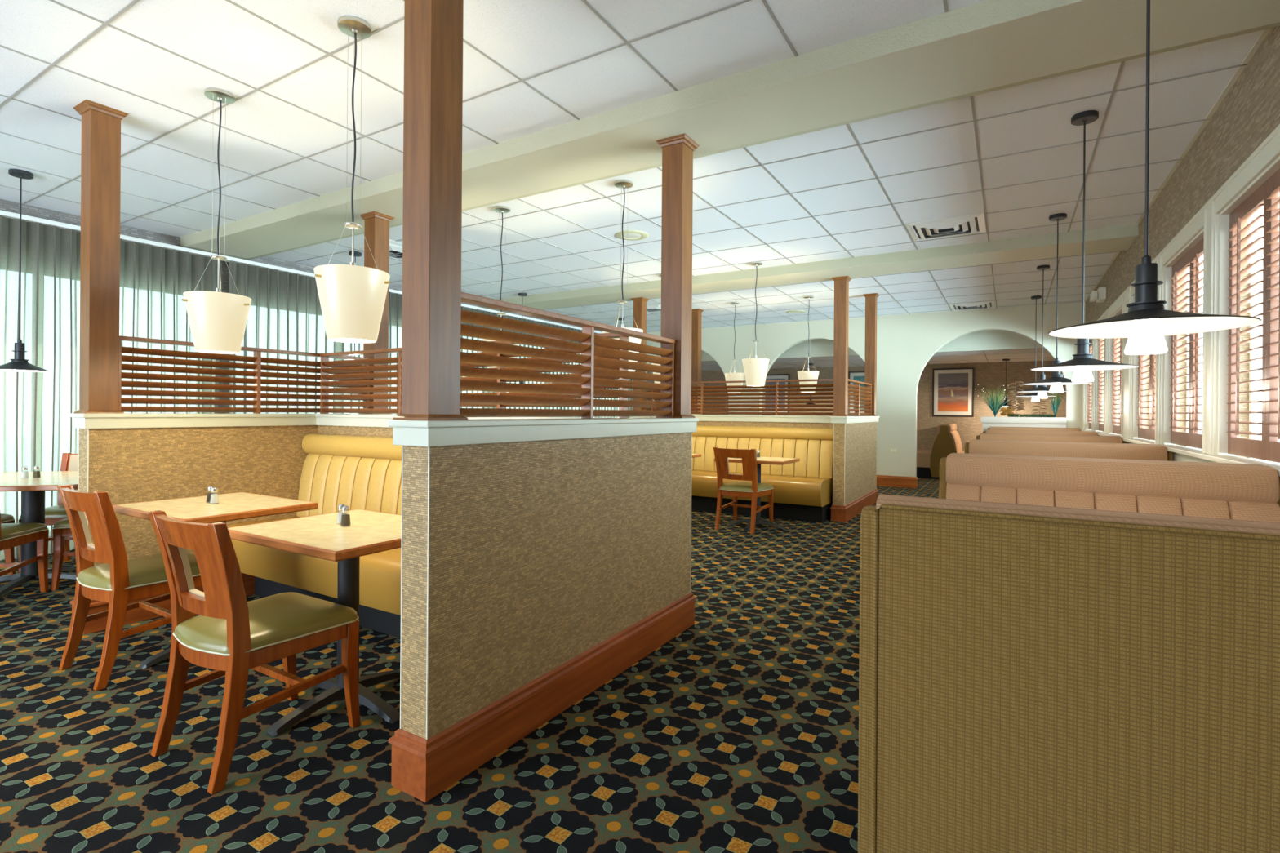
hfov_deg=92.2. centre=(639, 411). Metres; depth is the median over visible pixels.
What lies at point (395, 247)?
ceiling vent
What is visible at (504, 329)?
sheer curtain
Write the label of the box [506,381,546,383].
sheer curtain
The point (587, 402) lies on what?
screen
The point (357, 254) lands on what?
pendant
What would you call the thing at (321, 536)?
dining table
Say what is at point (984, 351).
grid
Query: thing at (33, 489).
dining table
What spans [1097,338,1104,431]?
shutter panel
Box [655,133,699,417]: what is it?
wooden post
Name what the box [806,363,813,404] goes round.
pendant
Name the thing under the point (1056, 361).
socket
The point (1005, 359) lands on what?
pendant
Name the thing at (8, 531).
seat cushion
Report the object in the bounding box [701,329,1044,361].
bulkhead
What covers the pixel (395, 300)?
sheer curtain
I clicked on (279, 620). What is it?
seat cushion
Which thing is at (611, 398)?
sheer curtain
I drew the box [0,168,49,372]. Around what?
pendant
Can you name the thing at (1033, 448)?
booth seat
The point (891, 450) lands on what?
wall outlet
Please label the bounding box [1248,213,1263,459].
window
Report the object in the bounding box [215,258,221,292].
socket
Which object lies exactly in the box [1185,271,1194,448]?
window
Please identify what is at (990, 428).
booth seat
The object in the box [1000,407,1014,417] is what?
leaf plant
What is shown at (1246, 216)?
shutter panel
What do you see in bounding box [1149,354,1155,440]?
shutter panel
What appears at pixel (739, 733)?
floor
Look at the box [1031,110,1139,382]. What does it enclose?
pendant
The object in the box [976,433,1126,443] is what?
booth seat
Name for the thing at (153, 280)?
sheer curtain
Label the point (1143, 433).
shutter panel
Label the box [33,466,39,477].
pepper shaker
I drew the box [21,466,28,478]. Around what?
salt shaker
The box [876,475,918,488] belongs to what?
baseboard
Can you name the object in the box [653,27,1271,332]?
trim
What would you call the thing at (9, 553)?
dining chair
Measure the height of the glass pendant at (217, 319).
1.330 m
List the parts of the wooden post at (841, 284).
moulding, cap moulding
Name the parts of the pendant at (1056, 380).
bulb glass, lamp shade, cord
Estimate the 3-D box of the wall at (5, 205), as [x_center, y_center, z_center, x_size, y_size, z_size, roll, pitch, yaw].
[-2.894,-0.233,8.441,0.150,2.820,17.500,0,0,31]
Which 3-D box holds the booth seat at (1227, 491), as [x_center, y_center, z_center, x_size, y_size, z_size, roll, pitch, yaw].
[1.956,0.709,2.671,1.183,1.012,1.370,0,0,31]
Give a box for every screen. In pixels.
[118,335,370,413]
[320,333,628,417]
[460,292,675,418]
[645,388,695,414]
[650,378,833,415]
[847,378,871,416]
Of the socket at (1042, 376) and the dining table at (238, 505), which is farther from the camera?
the socket at (1042, 376)
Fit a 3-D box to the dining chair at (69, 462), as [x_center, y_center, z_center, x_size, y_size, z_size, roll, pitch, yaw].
[-4.241,0.746,4.660,0.475,0.842,0.544,0,0,-14]
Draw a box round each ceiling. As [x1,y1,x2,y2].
[0,0,1263,332]
[701,348,1054,371]
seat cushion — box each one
[0,513,13,521]
[0,522,47,539]
[20,504,67,518]
[53,518,70,528]
[77,552,199,589]
[174,591,357,653]
[720,481,773,492]
[916,448,931,467]
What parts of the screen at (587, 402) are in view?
rail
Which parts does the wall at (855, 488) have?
baseboard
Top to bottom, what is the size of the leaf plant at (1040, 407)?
0.280 m
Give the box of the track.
[0,209,602,333]
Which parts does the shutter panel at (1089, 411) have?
tilt rod, panel frame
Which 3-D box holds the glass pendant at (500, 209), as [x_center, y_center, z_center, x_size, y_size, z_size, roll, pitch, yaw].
[-1.112,-0.964,4.919,0.292,1.330,0.306,0,0,31]
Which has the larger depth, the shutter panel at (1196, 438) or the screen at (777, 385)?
the screen at (777, 385)
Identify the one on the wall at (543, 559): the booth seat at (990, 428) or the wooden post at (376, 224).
the wooden post at (376, 224)
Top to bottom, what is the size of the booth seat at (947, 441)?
1.012 m
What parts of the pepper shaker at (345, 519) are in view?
lid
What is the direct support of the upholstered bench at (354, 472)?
on the floor
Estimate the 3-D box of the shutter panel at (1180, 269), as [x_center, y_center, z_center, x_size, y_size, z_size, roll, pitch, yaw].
[3.537,-0.395,4.021,0.077,1.225,0.539,0,0,31]
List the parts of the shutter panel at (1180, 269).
tilt rod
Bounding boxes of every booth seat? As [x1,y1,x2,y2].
[857,493,1279,852]
[916,423,964,479]
[938,453,1279,522]
[964,439,1173,461]
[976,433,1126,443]
[982,429,1100,435]
[987,426,1080,431]
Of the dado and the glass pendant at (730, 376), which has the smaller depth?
the dado
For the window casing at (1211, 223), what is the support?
in the wall at (1249, 113)
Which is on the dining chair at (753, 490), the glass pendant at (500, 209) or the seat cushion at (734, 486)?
the seat cushion at (734, 486)
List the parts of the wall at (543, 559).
baseboard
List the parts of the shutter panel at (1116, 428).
tilt rod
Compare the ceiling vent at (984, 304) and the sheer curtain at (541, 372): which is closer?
the ceiling vent at (984, 304)
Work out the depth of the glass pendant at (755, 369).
6.57 m
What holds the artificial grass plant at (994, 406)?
in the ledge
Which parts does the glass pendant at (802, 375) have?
lamp shade, cord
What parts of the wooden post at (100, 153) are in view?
moulding, cap moulding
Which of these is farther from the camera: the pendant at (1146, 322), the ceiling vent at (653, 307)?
the ceiling vent at (653, 307)
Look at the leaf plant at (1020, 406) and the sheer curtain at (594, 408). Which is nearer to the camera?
the leaf plant at (1020, 406)
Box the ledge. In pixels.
[980,416,1066,431]
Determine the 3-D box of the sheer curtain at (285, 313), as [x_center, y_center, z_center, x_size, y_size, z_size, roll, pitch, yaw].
[-3.708,-1.023,6.715,0.098,0.928,1.461,0,0,31]
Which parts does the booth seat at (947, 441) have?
panel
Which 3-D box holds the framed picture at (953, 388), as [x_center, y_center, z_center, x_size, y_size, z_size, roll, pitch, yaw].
[6.478,-0.402,12.751,0.770,1.005,0.030,0,0,31]
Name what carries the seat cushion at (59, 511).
on the dining chair at (69, 462)
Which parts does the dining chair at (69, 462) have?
leg, seat frame, leg, panel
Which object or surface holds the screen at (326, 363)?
on the wall at (543, 559)
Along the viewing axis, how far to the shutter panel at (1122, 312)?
5.97 m
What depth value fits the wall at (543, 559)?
2.47 m
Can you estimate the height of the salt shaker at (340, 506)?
0.083 m
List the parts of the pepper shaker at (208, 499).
lid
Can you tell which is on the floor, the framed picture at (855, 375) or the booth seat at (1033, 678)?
the booth seat at (1033, 678)
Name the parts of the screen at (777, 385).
rail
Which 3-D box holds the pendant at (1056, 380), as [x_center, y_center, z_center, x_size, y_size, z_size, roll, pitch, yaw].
[3.384,-0.874,4.995,0.476,1.440,0.476,0,0,31]
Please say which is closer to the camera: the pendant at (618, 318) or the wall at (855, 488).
the wall at (855, 488)
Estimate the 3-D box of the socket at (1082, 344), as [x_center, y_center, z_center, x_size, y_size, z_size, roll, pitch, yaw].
[2.391,-0.379,3.325,0.076,0.140,0.076,0,0,31]
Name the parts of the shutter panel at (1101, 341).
tilt rod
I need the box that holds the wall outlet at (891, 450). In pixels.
[889,448,897,453]
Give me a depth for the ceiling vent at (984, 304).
9.07 m
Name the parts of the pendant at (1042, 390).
lamp shade, bulb glass, cord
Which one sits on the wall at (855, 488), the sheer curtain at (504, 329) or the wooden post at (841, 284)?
the wooden post at (841, 284)
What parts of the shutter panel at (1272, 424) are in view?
tilt rod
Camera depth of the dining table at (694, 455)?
7.04 m
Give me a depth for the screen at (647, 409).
9.61 m
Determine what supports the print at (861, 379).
attached to the framed picture at (855, 375)
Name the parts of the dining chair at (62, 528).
leg, seat frame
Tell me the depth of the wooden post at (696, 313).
9.70 m
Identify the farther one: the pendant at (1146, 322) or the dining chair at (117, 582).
the dining chair at (117, 582)
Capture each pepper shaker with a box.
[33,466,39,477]
[206,485,214,502]
[341,506,350,525]
[756,449,759,457]
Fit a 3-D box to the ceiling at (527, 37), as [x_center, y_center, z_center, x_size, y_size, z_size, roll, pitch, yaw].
[-0.401,-1.663,4.901,7.950,0.080,13.980,0,0,31]
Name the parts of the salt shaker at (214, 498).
lid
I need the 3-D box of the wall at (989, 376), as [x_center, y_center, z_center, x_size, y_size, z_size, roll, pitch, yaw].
[4.952,0.089,13.751,7.850,2.300,0.120,0,0,31]
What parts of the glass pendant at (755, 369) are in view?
lamp shade, cord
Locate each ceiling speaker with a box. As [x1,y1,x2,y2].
[615,230,648,239]
[786,310,805,313]
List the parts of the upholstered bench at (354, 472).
seat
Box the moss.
[1008,413,1054,417]
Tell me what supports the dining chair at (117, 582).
on the floor
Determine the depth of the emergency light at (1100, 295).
6.92 m
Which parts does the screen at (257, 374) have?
rail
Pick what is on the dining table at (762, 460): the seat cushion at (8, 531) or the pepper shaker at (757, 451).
the pepper shaker at (757, 451)
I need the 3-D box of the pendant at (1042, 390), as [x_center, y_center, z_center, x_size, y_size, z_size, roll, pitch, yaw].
[4.384,-0.866,6.704,0.476,1.440,0.476,0,0,31]
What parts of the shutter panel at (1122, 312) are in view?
tilt rod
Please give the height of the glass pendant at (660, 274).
1.330 m
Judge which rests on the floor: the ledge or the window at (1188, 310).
the ledge
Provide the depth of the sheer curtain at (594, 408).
11.83 m
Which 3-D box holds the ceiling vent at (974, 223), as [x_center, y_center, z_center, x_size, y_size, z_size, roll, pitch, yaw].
[2.656,-1.585,5.341,0.590,0.026,0.590,0,0,31]
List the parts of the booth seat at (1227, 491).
panel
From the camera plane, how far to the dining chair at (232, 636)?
2.09 m
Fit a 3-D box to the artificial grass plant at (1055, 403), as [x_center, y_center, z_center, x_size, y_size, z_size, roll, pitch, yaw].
[6.113,-0.141,9.064,0.237,0.467,0.099,0,0,31]
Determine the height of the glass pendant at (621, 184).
1.330 m
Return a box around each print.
[764,378,785,408]
[853,376,864,408]
[937,373,968,411]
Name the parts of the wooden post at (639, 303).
cap moulding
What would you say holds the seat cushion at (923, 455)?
on the booth seat at (947, 441)
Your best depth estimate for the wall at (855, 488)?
7.33 m
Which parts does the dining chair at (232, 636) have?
leg, panel, leg, seat frame, leg, leg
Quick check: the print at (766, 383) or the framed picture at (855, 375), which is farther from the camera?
the print at (766, 383)
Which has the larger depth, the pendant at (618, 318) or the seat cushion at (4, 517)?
the pendant at (618, 318)
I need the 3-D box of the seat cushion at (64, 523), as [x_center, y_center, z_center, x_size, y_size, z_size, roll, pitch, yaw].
[-3.669,0.735,4.295,0.478,0.062,0.464,0,0,-14]
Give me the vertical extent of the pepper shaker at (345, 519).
0.083 m
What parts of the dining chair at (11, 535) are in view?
leg, seat frame, leg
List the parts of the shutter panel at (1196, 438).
tilt rod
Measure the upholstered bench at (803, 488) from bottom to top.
1.028 m
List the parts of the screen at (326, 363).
rail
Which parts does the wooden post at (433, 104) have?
moulding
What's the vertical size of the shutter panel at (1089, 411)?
1.225 m
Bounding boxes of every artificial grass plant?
[975,384,1011,417]
[1048,392,1065,417]
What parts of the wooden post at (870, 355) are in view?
cap moulding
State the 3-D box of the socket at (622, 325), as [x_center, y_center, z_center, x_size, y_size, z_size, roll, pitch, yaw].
[-0.123,-0.630,4.356,0.036,0.278,0.036,0,0,31]
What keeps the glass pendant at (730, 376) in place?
hanging from the ceiling at (527, 37)
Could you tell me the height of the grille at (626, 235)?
0.008 m
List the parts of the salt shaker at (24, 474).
lid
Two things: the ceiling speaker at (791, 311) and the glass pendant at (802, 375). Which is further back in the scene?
the ceiling speaker at (791, 311)
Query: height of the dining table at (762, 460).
0.718 m
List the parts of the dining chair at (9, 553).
leg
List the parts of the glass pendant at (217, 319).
lamp shade, cord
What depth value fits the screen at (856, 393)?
7.66 m
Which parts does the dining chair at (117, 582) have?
leg, panel, leg, seat frame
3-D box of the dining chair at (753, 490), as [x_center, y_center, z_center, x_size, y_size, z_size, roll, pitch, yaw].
[1.073,0.787,6.380,0.475,0.842,0.544,0,0,34]
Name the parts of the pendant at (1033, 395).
lamp shade, bulb glass, cord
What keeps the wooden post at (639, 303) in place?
on the wall at (855, 488)
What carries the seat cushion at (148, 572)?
on the dining chair at (117, 582)
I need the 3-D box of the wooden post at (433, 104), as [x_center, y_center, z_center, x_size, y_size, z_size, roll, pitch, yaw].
[-0.674,-0.799,2.006,0.186,1.652,0.186,0,0,31]
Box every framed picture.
[762,373,789,415]
[848,371,864,413]
[932,367,973,417]
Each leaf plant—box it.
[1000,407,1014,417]
[1006,381,1025,410]
[1031,399,1048,414]
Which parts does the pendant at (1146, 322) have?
bulb glass, cord, lamp shade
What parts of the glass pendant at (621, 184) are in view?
lamp shade, cord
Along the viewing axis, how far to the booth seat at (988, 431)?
7.34 m
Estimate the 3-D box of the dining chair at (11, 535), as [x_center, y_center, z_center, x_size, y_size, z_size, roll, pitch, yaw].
[-4.001,0.748,3.703,0.475,0.842,0.544,0,0,-14]
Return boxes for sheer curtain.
[0,214,80,471]
[119,239,220,342]
[229,261,363,361]
[388,292,402,348]
[503,315,582,332]
[503,328,548,337]
[505,406,581,409]
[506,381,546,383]
[518,344,546,348]
[541,372,573,373]
[564,362,582,364]
[593,397,619,399]
[593,407,618,409]
[593,416,618,417]
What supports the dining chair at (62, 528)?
on the floor
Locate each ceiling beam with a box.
[180,0,1279,259]
[479,223,1138,312]
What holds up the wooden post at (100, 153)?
on the wall at (543, 559)
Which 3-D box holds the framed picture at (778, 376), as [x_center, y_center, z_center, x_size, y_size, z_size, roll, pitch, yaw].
[3.223,-0.410,14.702,0.700,0.970,0.030,0,0,31]
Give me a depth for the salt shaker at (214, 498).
3.09 m
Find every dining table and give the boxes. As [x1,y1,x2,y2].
[0,471,78,595]
[112,492,318,669]
[227,509,401,737]
[692,453,702,457]
[714,456,799,531]
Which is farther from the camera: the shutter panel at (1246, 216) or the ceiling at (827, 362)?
the ceiling at (827, 362)
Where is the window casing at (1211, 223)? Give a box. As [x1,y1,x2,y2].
[1080,124,1279,476]
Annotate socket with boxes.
[11,338,27,359]
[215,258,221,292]
[349,226,355,265]
[620,302,624,327]
[1038,372,1044,380]
[1053,357,1060,374]
[1074,337,1091,354]
[1129,254,1163,302]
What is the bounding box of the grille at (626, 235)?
[623,232,642,238]
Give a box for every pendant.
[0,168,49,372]
[182,87,251,354]
[313,15,391,342]
[348,251,361,356]
[482,205,518,368]
[517,293,526,383]
[602,179,643,371]
[617,317,624,390]
[651,273,661,383]
[724,302,744,393]
[742,261,770,386]
[797,295,819,392]
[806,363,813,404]
[999,358,1013,406]
[1014,295,1055,401]
[1017,264,1068,398]
[1022,213,1092,392]
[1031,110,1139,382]
[1048,0,1261,355]
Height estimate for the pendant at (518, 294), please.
1.376 m
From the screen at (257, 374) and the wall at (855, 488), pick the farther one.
the wall at (855, 488)
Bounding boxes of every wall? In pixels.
[0,199,660,559]
[69,413,699,802]
[629,413,879,522]
[645,302,1085,476]
[701,360,1066,450]
[1085,26,1279,464]
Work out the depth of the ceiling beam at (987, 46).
2.93 m
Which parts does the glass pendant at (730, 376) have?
lamp shade, cord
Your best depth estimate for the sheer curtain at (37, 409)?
4.92 m
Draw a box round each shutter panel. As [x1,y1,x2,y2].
[1087,339,1092,429]
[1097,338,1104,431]
[1111,313,1120,434]
[1119,311,1122,434]
[1137,354,1151,439]
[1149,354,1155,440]
[1168,248,1191,446]
[1188,238,1203,448]
[1226,179,1267,460]
[1263,168,1279,462]
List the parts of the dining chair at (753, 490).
leg, panel, leg, seat frame, leg, leg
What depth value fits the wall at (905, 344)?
10.07 m
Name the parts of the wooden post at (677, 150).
moulding, cap moulding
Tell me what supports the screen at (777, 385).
on the wall at (855, 488)
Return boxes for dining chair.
[0,512,48,592]
[0,513,15,574]
[17,453,78,573]
[50,518,75,591]
[57,484,202,691]
[148,510,359,795]
[713,447,773,534]
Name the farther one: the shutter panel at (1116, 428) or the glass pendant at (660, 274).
the glass pendant at (660, 274)
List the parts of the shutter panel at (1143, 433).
tilt rod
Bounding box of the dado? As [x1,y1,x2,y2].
[1126,441,1217,462]
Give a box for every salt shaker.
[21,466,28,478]
[209,487,218,503]
[337,503,346,523]
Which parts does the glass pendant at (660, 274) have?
lamp shade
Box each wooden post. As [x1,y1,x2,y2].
[73,99,129,413]
[359,211,394,413]
[392,0,468,420]
[630,297,648,410]
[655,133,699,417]
[691,308,703,414]
[831,275,851,416]
[862,293,879,416]
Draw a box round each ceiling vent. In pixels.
[348,240,402,259]
[626,302,661,311]
[904,213,986,240]
[948,300,995,310]
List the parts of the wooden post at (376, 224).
cap moulding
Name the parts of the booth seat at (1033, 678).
panel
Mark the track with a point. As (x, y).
(3, 213)
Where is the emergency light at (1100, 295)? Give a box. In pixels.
[1089,287,1106,302]
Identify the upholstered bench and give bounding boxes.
[226,433,401,638]
[691,425,833,522]
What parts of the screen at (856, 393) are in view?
rail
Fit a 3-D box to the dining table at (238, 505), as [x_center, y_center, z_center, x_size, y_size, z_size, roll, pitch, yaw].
[-2.135,0.822,3.101,0.740,0.718,0.624,0,0,31]
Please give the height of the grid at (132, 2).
0.005 m
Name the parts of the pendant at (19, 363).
cord, lamp shade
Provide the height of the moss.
0.059 m
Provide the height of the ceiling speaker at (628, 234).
0.012 m
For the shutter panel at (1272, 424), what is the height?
1.225 m
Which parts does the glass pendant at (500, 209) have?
lamp shade, cord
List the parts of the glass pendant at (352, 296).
lamp shade, cord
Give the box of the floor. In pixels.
[0,477,939,852]
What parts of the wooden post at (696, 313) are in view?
cap moulding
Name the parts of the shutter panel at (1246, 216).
tilt rod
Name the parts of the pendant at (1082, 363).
bulb glass, cord, lamp shade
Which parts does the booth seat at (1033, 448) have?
panel, panel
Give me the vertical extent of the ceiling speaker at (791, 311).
0.012 m
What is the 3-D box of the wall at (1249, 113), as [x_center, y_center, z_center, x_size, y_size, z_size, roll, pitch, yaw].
[3.827,-0.180,4.410,0.175,2.820,17.500,0,0,31]
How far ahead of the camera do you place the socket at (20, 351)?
4.23 m
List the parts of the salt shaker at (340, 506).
lid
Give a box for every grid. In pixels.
[0,0,1246,332]
[702,351,1048,371]
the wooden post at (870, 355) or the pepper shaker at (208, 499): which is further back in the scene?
the wooden post at (870, 355)
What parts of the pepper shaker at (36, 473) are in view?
lid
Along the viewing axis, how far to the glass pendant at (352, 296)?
2.51 m
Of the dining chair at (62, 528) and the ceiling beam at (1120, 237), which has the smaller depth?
the dining chair at (62, 528)
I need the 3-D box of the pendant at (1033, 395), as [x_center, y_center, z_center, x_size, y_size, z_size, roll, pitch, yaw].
[5.405,-0.858,8.411,0.476,1.440,0.476,0,0,31]
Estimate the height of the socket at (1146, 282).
0.140 m
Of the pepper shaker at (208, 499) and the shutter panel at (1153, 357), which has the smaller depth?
the pepper shaker at (208, 499)

